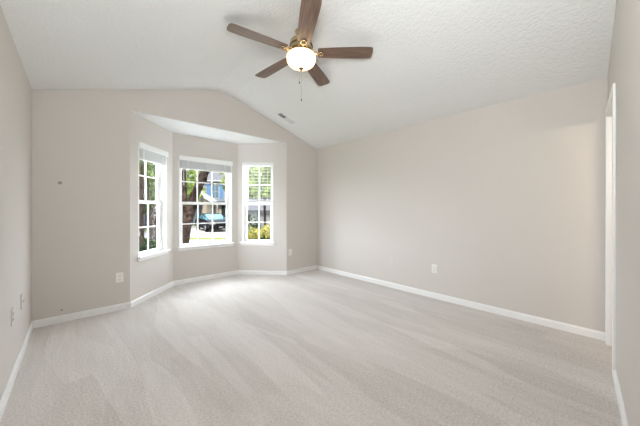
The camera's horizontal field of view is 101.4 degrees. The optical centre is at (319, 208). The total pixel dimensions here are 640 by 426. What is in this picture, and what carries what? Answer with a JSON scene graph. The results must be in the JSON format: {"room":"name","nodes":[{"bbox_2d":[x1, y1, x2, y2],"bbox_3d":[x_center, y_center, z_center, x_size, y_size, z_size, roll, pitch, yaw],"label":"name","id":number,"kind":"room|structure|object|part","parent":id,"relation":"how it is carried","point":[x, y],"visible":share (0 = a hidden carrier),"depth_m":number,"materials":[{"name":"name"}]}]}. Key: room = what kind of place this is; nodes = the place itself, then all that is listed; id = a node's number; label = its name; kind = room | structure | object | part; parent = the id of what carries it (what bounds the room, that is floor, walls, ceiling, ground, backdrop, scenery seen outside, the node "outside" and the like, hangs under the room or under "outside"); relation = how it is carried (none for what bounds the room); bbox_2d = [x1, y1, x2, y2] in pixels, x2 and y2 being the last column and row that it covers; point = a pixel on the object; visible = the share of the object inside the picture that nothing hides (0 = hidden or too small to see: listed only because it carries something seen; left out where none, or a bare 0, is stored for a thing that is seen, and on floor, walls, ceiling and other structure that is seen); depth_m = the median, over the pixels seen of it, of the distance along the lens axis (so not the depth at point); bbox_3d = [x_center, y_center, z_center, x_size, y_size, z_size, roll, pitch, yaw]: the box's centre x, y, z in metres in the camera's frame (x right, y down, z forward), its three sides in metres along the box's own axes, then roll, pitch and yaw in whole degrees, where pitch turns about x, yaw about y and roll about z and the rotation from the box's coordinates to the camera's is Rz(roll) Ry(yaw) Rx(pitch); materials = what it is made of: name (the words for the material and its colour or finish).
{"room":"empty living room","nodes":[
{"label":"empty living room","id":0,"kind":"room"},
{"bbox_2d":[0,5,31,398],"bbox_3d":[-1.532,-0.028,1.061,0.140,2.455,4.440,0,0,-43],"label":"wall","id":1,"kind":"structure","parent":0,"point":[15,88],"depth_m":1.84,"materials":[{"name":"grey paint"}]},
{"bbox_2d":[11,307,13,325],"bbox_3d":[-2.137,0.748,1.823,0.009,0.116,0.072,0,0,-43],"label":"wall outlet","id":2,"kind":"object","parent":1,"relation":"attached to","point":[12,309],"visible":1,"depth_m":1.81,"materials":[{"name":"grey plastic"}]},
{"bbox_2d":[0,321,33,420],"bbox_3d":[-1.512,1.163,1.153,0.014,0.075,4.049,0,0,-43],"label":"baseboard","id":3,"kind":"structure","parent":1,"relation":"attached to","point":[3,401],"depth_m":1.84,"materials":[{"name":"white paint"}]},
{"bbox_2d":[21,293,24,308],"bbox_3d":[-2.427,0.752,2.140,0.018,0.116,0.072,0,0,-43],"label":"cable plate","id":4,"kind":"object","parent":1,"relation":"attached to","point":[22,300],"visible":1,"depth_m":2.14,"materials":[{"name":"grey plastic"}]},
{"bbox_2d":[130,111,172,300],"bbox_3d":[-2.375,0.000,3.636,0.140,2.400,0.911,0,0,0],"label":"wall","id":5,"kind":"structure","parent":0,"point":[147,275],"depth_m":3.48,"materials":[{"name":"grey paint"}]},
{"bbox_2d":[130,281,172,307],"bbox_3d":[-2.298,1.163,3.631,0.014,0.075,0.913,0,0,0],"label":"baseboard","id":6,"kind":"structure","parent":5,"relation":"attached to","point":[139,300],"depth_m":3.54,"materials":[{"name":"white paint"}]},
{"bbox_2d":[137,148,170,261],"bbox_3d":[-2.351,-0.093,3.631,0.188,1.520,0.670,0,0,0],"label":"window","id":7,"kind":"structure","parent":5,"relation":"in","point":[160,177],"depth_m":3.87,"materials":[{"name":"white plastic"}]},
{"bbox_3d":[-2.382,0.244,3.631,0.030,0.722,0.582,0,0,0],"label":"sash","id":8,"kind":"part","parent":7,"relation":"part of","materials":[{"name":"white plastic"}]},
{"bbox_3d":[-2.415,-0.456,3.631,0.030,0.761,0.582,0,0,0],"label":"sash","id":9,"kind":"part","parent":7,"relation":"part of","materials":[{"name":"white plastic"}]},
{"bbox_2d":[138,142,168,179],"bbox_3d":[-2.310,-0.617,3.631,0.081,0.474,0.618,0,0,0],"label":"window blind","id":10,"kind":"object","parent":7,"relation":"attached to","point":[148,153],"visible":0.84,"depth_m":3.58,"materials":[{"name":"white plastic"}]},
{"bbox_3d":[-2.327,-0.652,3.631,0.044,0.016,0.570,0,0,0],"label":"rail","id":11,"kind":"part","parent":10,"relation":"part of","materials":[{"name":"white plastic"}]},
{"bbox_3d":[-2.348,0.636,3.631,0.183,0.062,0.670,0,0,0],"label":"sill","id":12,"kind":"part","parent":7,"relation":"part of","materials":[{"name":"white paint"}]},
{"bbox_2d":[32,89,316,320],"bbox_3d":[-1.530,-0.285,3.998,4.140,2.970,0.140,0,0,-43],"label":"wall","id":13,"kind":"structure","parent":0,"point":[81,137],"depth_m":2.98,"materials":[{"name":"grey paint"}]},
{"bbox_2d":[33,302,130,327],"bbox_3d":[-2.595,1.163,2.903,0.811,0.075,0.014,0,0,-43],"label":"baseboard","id":14,"kind":"structure","parent":13,"relation":"attached to","point":[107,309],"depth_m":2.87,"materials":[{"name":"white paint"}]},
{"bbox_2d":[116,272,122,282],"bbox_3d":[-2.377,0.813,3.109,0.072,0.116,0.009,0,0,-43],"label":"wall outlet","id":15,"kind":"object","parent":13,"relation":"attached to","point":[119,276],"visible":1,"depth_m":3.10,"materials":[{"name":"white plastic"}]},
{"bbox_2d":[287,265,316,274],"bbox_3d":[-0.335,1.163,5.003,0.741,0.075,0.014,0,0,-43],"label":"baseboard","id":16,"kind":"structure","parent":13,"relation":"attached to","point":[304,269],"depth_m":4.98,"materials":[{"name":"white paint"}]},
{"bbox_2d":[173,132,237,280],"bbox_3d":[-1.957,0.000,4.508,1.174,2.400,0.140,0,0,-43],"label":"wall","id":17,"kind":"structure","parent":0,"point":[187,264],"depth_m":4.41,"materials":[{"name":"grey paint"}]},
{"bbox_2d":[173,270,237,285],"bbox_3d":[-1.905,1.163,4.452,1.066,0.075,0.014,0,0,-43],"label":"baseboard","id":18,"kind":"structure","parent":17,"relation":"attached to","point":[224,274],"depth_m":4.41,"materials":[{"name":"white paint"}]},
{"bbox_2d":[177,160,234,250],"bbox_3d":[-1.948,-0.093,4.484,0.937,1.520,0.188,0,0,-43],"label":"window","id":19,"kind":"structure","parent":17,"relation":"in","point":[228,177],"depth_m":4.55,"materials":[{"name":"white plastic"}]},
{"bbox_3d":[-1.992,-0.456,4.531,0.849,0.761,0.030,0,0,-43],"label":"sash","id":20,"kind":"part","parent":19,"relation":"part of","materials":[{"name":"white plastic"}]},
{"bbox_3d":[-1.970,0.244,4.506,0.849,0.722,0.030,0,0,-43],"label":"sash","id":21,"kind":"part","parent":19,"relation":"part of","materials":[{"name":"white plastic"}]},
{"bbox_2d":[178,155,232,173],"bbox_3d":[-1.921,-0.617,4.454,0.885,0.474,0.081,0,0,-43],"label":"window blind","id":22,"kind":"object","parent":19,"relation":"attached to","point":[188,164],"visible":1,"depth_m":4.42,"materials":[{"name":"white plastic"}]},
{"bbox_3d":[-1.932,-0.652,4.466,0.837,0.016,0.044,0,0,-43],"label":"rail","id":23,"kind":"part","parent":22,"relation":"part of","materials":[{"name":"white plastic"}]},
{"bbox_3d":[-1.947,0.636,4.482,0.937,0.062,0.183,0,0,-43],"label":"sill","id":24,"kind":"part","parent":19,"relation":"part of","materials":[{"name":"white paint"}]},
{"bbox_2d":[238,143,286,270],"bbox_3d":[-1.057,0.000,4.861,0.911,2.400,0.140,0,0,4],"label":"wall","id":25,"kind":"structure","parent":0,"point":[250,257],"depth_m":4.78,"materials":[{"name":"grey paint"}]},
{"bbox_2d":[240,162,274,245],"bbox_3d":[-1.139,-0.093,4.843,0.640,1.520,0.188,0,0,4],"label":"window","id":26,"kind":"structure","parent":25,"relation":"in","point":[245,241],"depth_m":4.85,"materials":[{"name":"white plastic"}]},
{"bbox_2d":[243,163,271,202],"bbox_3d":[-1.141,-0.471,4.811,0.548,0.725,0.042,0,0,4],"label":"window blind","id":27,"kind":"object","parent":26,"relation":"attached to","point":[267,165],"visible":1,"depth_m":4.79,"materials":[{"name":"white plastic"}]},
{"bbox_3d":[-1.328,-0.468,4.804,0.002,0.705,0.002,0,0,4],"label":"ladder cord","id":28,"kind":"part","parent":27,"relation":"part of","materials":[{"name":"white fabric"}]},
{"bbox_3d":[-1.141,-0.131,4.813,0.540,0.045,0.040,0,0,4],"label":"rail","id":29,"kind":"part","parent":27,"relation":"part of","materials":[{"name":"white plastic"}]},
{"bbox_3d":[-0.956,-0.468,4.778,0.002,0.705,0.002,0,0,4],"label":"ladder cord","id":30,"kind":"part","parent":27,"relation":"part of","materials":[{"name":"white fabric"}]},
{"bbox_3d":[-1.139,0.636,4.840,0.640,0.062,0.183,0,0,4],"label":"sill","id":31,"kind":"part","parent":26,"relation":"part of","materials":[{"name":"white paint"}]},
{"bbox_3d":[-1.137,0.244,4.874,0.552,0.722,0.030,0,0,4],"label":"sash","id":32,"kind":"part","parent":26,"relation":"part of","materials":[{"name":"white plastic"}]},
{"bbox_3d":[-1.134,-0.456,4.907,0.552,0.761,0.030,0,0,4],"label":"sash","id":33,"kind":"part","parent":26,"relation":"part of","materials":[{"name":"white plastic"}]},
{"bbox_2d":[238,270,286,274],"bbox_3d":[-1.057,1.163,4.784,0.913,0.075,0.014,0,0,4],"label":"baseboard","id":34,"kind":"structure","parent":25,"relation":"attached to","point":[245,272],"depth_m":4.78,"materials":[{"name":"white paint"}]},
{"bbox_2d":[0,0,615,148],"bbox_3d":[-0.293,-1.574,2.666,4.140,0.752,5.105,0,0,-43],"label":"ceiling","id":35,"kind":"structure","parent":0,"point":[429,60],"depth_m":2.47,"materials":[{"name":"white paint"}]},
{"bbox_2d":[276,112,295,124],"bbox_3d":[-0.559,-1.501,4.347,0.317,0.103,0.132,0,0,-43],"label":"ceiling vent","id":36,"kind":"object","parent":35,"relation":"in","point":[280,114],"visible":1,"depth_m":4.34,"materials":[{"name":"white metal"}]},
{"bbox_2d":[227,0,372,100],"bbox_3d":[-0.230,-1.376,2.596,1.346,0.748,1.324,0,0,-43],"label":"ceiling fan","id":37,"kind":"object","parent":35,"relation":"hanging from","point":[301,56],"visible":1,"depth_m":2.49,"materials":[{"name":"brown wood"}]},
{"bbox_3d":[-0.551,-1.538,2.349,0.538,0.006,0.152,0,9,-32],"label":"fan blade","id":38,"kind":"part","parent":37,"relation":"part of","materials":[{"name":"brown wood"}]},
{"bbox_3d":[-0.507,-1.538,2.873,0.538,0.006,0.152,0,9,42],"label":"fan blade","id":39,"kind":"part","parent":37,"relation":"part of","materials":[{"name":"brown wood"}]},
{"bbox_3d":[-0.188,-1.358,2.445,0.002,0.355,0.025,0,0,13],"label":"pull chain","id":40,"kind":"part","parent":37,"relation":"part of","materials":[{"name":"gold metal"}]},
{"bbox_3d":[-0.185,-1.452,2.582,0.286,0.129,0.286,0,0,-43],"label":"lamp shade","id":41,"kind":"part","parent":37,"relation":"part of","materials":[{"name":"beige glass"}]},
{"bbox_3d":[-0.103,-1.538,2.156,0.152,0.006,0.538,9,-2,-11],"label":"fan blade","id":42,"kind":"part","parent":37,"relation":"part of","materials":[{"name":"brown wood"}]},
{"bbox_3d":[-0.033,-1.538,2.989,0.152,0.006,0.538,-10,-3,20],"label":"fan blade","id":43,"kind":"part","parent":37,"relation":"part of","materials":[{"name":"brown wood"}]},
{"bbox_3d":[0.249,-1.538,2.582,0.538,0.006,0.152,0,-9,0],"label":"fan blade","id":44,"kind":"part","parent":37,"relation":"part of","materials":[{"name":"brown wood"}]},
{"bbox_2d":[0,269,621,425],"bbox_3d":[-0.259,1.260,2.629,4.140,0.120,5.205,0,0,-43],"label":"floor","id":45,"kind":"structure","parent":0,"point":[316,347],"depth_m":2.02,"materials":[{"name":"carpet"}]},
{"bbox_2d":[317,76,607,331],"bbox_3d":[2.079,-0.028,3.051,0.140,2.455,6.440,0,0,-43],"label":"wall","id":46,"kind":"structure","parent":0,"point":[506,199],"depth_m":3.09,"materials":[{"name":"grey paint"}]},
{"bbox_2d":[432,264,436,272],"bbox_3d":[1.538,0.804,3.524,0.009,0.116,0.072,0,0,-43],"label":"wall outlet","id":47,"kind":"object","parent":46,"relation":"attached to","point":[434,267],"visible":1,"depth_m":3.52,"materials":[{"name":"white plastic"}]},
{"bbox_2d":[317,265,604,340],"bbox_3d":[1.261,1.163,3.819,0.014,0.075,3.919,0,0,-43],"label":"baseboard","id":48,"kind":"structure","parent":46,"relation":"attached to","point":[575,329],"depth_m":3.06,"materials":[{"name":"white paint"}]},
{"bbox_2d":[608,0,639,425],"bbox_3d":[1.301,-0.285,0.955,0.140,2.970,3.863,0,0,45],"label":"wall","id":49,"kind":"structure","parent":0,"point":[624,62],"depth_m":1.37,"materials":[{"name":"grey paint"}]},
{"bbox_2d":[605,83,615,377],"bbox_3d":[2.374,0.157,2.048,0.159,2.086,0.730,0,0,45],"label":"door frame","id":50,"kind":"structure","parent":49,"relation":"in","point":[610,113],"depth_m":2.29,"materials":[{"name":"white paint"}]},
{"bbox_3d":[2.558,0.157,2.336,0.016,2.086,0.062,0,0,45],"label":"casing","id":51,"kind":"part","parent":50,"relation":"part of","materials":[{"name":"white paint"}]},
{"bbox_3d":[2.323,-0.852,2.098,0.016,0.068,0.606,0,0,45],"label":"casing","id":52,"kind":"part","parent":50,"relation":"part of","materials":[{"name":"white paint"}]},
{"bbox_3d":[2.088,0.157,1.861,0.016,2.086,0.062,0,0,45],"label":"casing","id":53,"kind":"part","parent":50,"relation":"part of","materials":[{"name":"white paint"}]},
{"bbox_2d":[613,370,628,425],"bbox_3d":[0.977,1.163,0.737,0.014,0.075,3.098,0,0,45],"label":"baseboard","id":54,"kind":"structure","parent":49,"relation":"attached to","point":[622,411],"depth_m":1.56,"materials":[{"name":"white paint"}]},
{"label":"outside","id":55,"kind":"structure","parent":0,"visible":0},
{"bbox_2d":[190,226,225,237],"bbox_3d":[-8.279,1.703,21.603,6.119,0.030,14.288,0,0,-32],"label":"driveway","id":56,"kind":"structure","parent":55,"point":[217,233],"depth_m":18.05,"materials":[{"name":"concrete"}]},
{"bbox_2d":[195,213,225,231],"bbox_3d":[-8.516,1.020,20.758,1.761,1.348,4.319,0,0,-38],"label":"parked car","id":57,"kind":"object","parent":56,"relation":"on","point":[204,217],"visible":0.66,"depth_m":19.82,"materials":[{"name":"black paint"}]},
{"bbox_3d":[-8.719,0.583,21.019,1.520,0.428,2.660,0,0,-38],"label":"cabin glass","id":58,"kind":"part","parent":57,"relation":"part of","materials":[{"name":"blue glass"}]},
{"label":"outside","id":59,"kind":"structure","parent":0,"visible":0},
{"bbox_2d":[139,225,225,239],"bbox_3d":[-42.473,1.740,45.715,120.000,0.001,115.200,0,0,-43],"label":"lawn","id":60,"kind":"structure","parent":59,"point":[145,229],"depth_m":15.45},
{"bbox_2d":[139,160,144,247],"bbox_3d":[-6.578,-1.543,9.300,3.192,6.768,3.190,0,0,-43],"label":"oak tree","id":61,"kind":"object","parent":60,"relation":"on","point":[141,187],"visible":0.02,"depth_m":8.16,"materials":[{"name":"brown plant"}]},
{"bbox_2d":[139,159,154,214],"bbox_3d":[-13.793,-1.488,19.958,5.534,6.670,5.709,0,0,-43],"label":"tree","id":62,"kind":"object","parent":60,"relation":"on","point":[151,185],"visible":0.13,"depth_m":19.15,"materials":[{"name":"green plant"}]},
{"bbox_2d":[139,236,156,251],"bbox_3d":[-3.713,1.158,5.497,0.827,1.211,0.801,0,0,-43],"label":"shrub","id":63,"kind":"object","parent":60,"relation":"on","point":[144,246],"visible":0.12,"depth_m":5.45,"materials":[{"name":"green plant"}]},
{"bbox_2d":[147,174,156,242],"bbox_3d":[-5.999,-1.322,7.994,3.668,6.329,3.560,0,0,-18],"label":"oak tree","id":64,"kind":"object","parent":60,"relation":"on","point":[152,211],"visible":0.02,"depth_m":6.95,"materials":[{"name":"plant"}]},
{"bbox_2d":[139,195,203,226],"bbox_3d":[-17.565,-0.290,29.000,7.800,4.060,6.800,0,0,0],"label":"house","id":65,"kind":"structure","parent":60,"relation":"on","point":[201,198],"depth_m":29.37,"materials":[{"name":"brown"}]},
{"bbox_2d":[139,161,206,204],"bbox_3d":[-13.292,-1.938,22.018,6.426,7.568,6.610,0,0,-43],"label":"tree","id":66,"kind":"object","parent":60,"relation":"on","point":[188,178],"visible":0.03,"depth_m":22.02,"materials":[{"name":"green plant"}]},
{"bbox_2d":[182,169,208,243],"bbox_3d":[-5.946,-1.770,10.106,4.792,7.226,4.916,0,0,-43],"label":"oak tree","id":67,"kind":"object","parent":60,"relation":"on","point":[188,211],"visible":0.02,"depth_m":9.39,"materials":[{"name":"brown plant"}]},
{"bbox_2d":[186,170,225,217],"bbox_3d":[-14.796,-1.910,35.982,9.400,7.300,10.800,0,0,-4],"label":"house","id":68,"kind":"structure","parent":60,"relation":"on","point":[218,191],"depth_m":33.97,"materials":[{"name":"blue"}]},
{"bbox_2d":[207,185,210,196],"bbox_3d":[-14.402,-2.240,33.919,0.480,1.800,0.048,0,0,-4],"label":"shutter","id":69,"kind":"object","parent":68,"relation":"hanging from","point":[208,186],"depth_m":33.90,"materials":[{"name":"blue"}]},
{"bbox_3d":[-13.604,-2.240,33.988,0.900,1.600,0.015,0,0,-4],"label":"pane","id":70,"kind":"part","parent":68,"relation":"part of","materials":[{"name":"grey"}]},
{"bbox_2d":[219,185,222,198],"bbox_3d":[-12.806,-2.240,34.030,0.480,1.800,0.048,0,0,-4],"label":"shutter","id":71,"kind":"object","parent":68,"relation":"hanging from","point":[220,186],"depth_m":34.01,"materials":[{"name":"blue wood"}]},
{"bbox_2d":[221,205,224,216],"bbox_3d":[-12.557,0.255,34.054,0.480,1.730,0.060,0,0,-4],"label":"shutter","id":72,"kind":"object","parent":68,"relation":"hanging from","point":[222,206],"depth_m":34.02,"materials":[{"name":"black"}]},
{"bbox_2d":[248,227,257,238],"bbox_3d":[-1.970,1.125,7.391,0.756,1.275,0.773,0,0,-43],"label":"shrub","id":73,"kind":"object","parent":60,"relation":"on","point":[249,233],"visible":0.08,"depth_m":7.31,"materials":[{"name":"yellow plant"}]},
{"bbox_2d":[248,214,261,232],"bbox_3d":[-2.943,0.983,10.983,1.044,1.561,1.050,0,0,-43],"label":"shrub","id":74,"kind":"object","parent":60,"relation":"on","point":[254,225],"visible":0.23,"depth_m":10.94,"materials":[{"name":"green plant"}]},
{"bbox_2d":[249,228,268,239],"bbox_3d":[-1.671,1.145,7.203,0.763,1.236,0.785,0,0,-43],"label":"shrub","id":75,"kind":"object","parent":60,"relation":"on","point":[256,231],"visible":0.16,"depth_m":7.14,"materials":[{"name":"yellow plant"}]},
{"bbox_2d":[248,167,270,231],"bbox_3d":[-1.840,-0.510,8.622,2.510,4.702,2.520,0,0,-43],"label":"slender tree","id":76,"kind":"object","parent":60,"relation":"on","point":[263,190],"visible":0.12,"depth_m":8.57,"materials":[{"name":"green plant"}]},
{"bbox_2d":[248,199,270,233],"bbox_3d":[-3.634,0.500,18.500,3.600,2.480,3.800,0,0,0],"label":"house","id":77,"kind":"structure","parent":60,"relation":"on","point":[252,209],"depth_m":17.00,"materials":[{"name":"grey"}]},
{"bbox_3d":[-3.634,0.990,16.973,0.900,1.500,0.055,0,0,0],"label":"door","id":78,"kind":"part","parent":77,"relation":"part of","materials":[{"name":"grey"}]},
{"bbox_2d":[256,223,269,238],"bbox_3d":[-1.451,1.079,7.496,0.807,1.367,0.837,0,0,-43],"label":"shrub","id":79,"kind":"object","parent":60,"relation":"on","point":[265,228],"visible":0.1,"depth_m":7.45,"materials":[{"name":"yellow plant"}]},
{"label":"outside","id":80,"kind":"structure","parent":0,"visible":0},
{"bbox_3d":[-14.123,1.723,15.202,120.000,0.030,7.500,0,0,-43],"label":"street","id":81,"kind":"object","parent":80,"visible":0},
{"bbox_2d":[219,167,270,198],"bbox_3d":[-5.350,-1.593,22.012,6.017,6.881,6.057,0,0,-43],"label":"tree","id":82,"kind":"object","parent":81,"relation":"on","point":[257,169],"visible":0.09,"depth_m":20.35,"materials":[{"name":"green plant"}]},
{"bbox_2d":[248,167,270,198],"bbox_3d":[-3.261,-1.554,21.976,6.002,6.804,6.043,0,0,-43],"label":"tree","id":83,"kind":"object","parent":81,"relation":"on","point":[250,173],"visible":0.02,"depth_m":20.54,"materials":[{"name":"green plant"}]},
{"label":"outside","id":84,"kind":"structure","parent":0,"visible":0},
{"bbox_2d":[189,240,223,242],"bbox_3d":[-5.628,1.703,12.400,3.522,0.030,5.258,0,0,-17],"label":"pavement","id":85,"kind":"structure","parent":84,"point":[190,241],"depth_m":14.04,"materials":[{"name":"concrete"}]}
]}

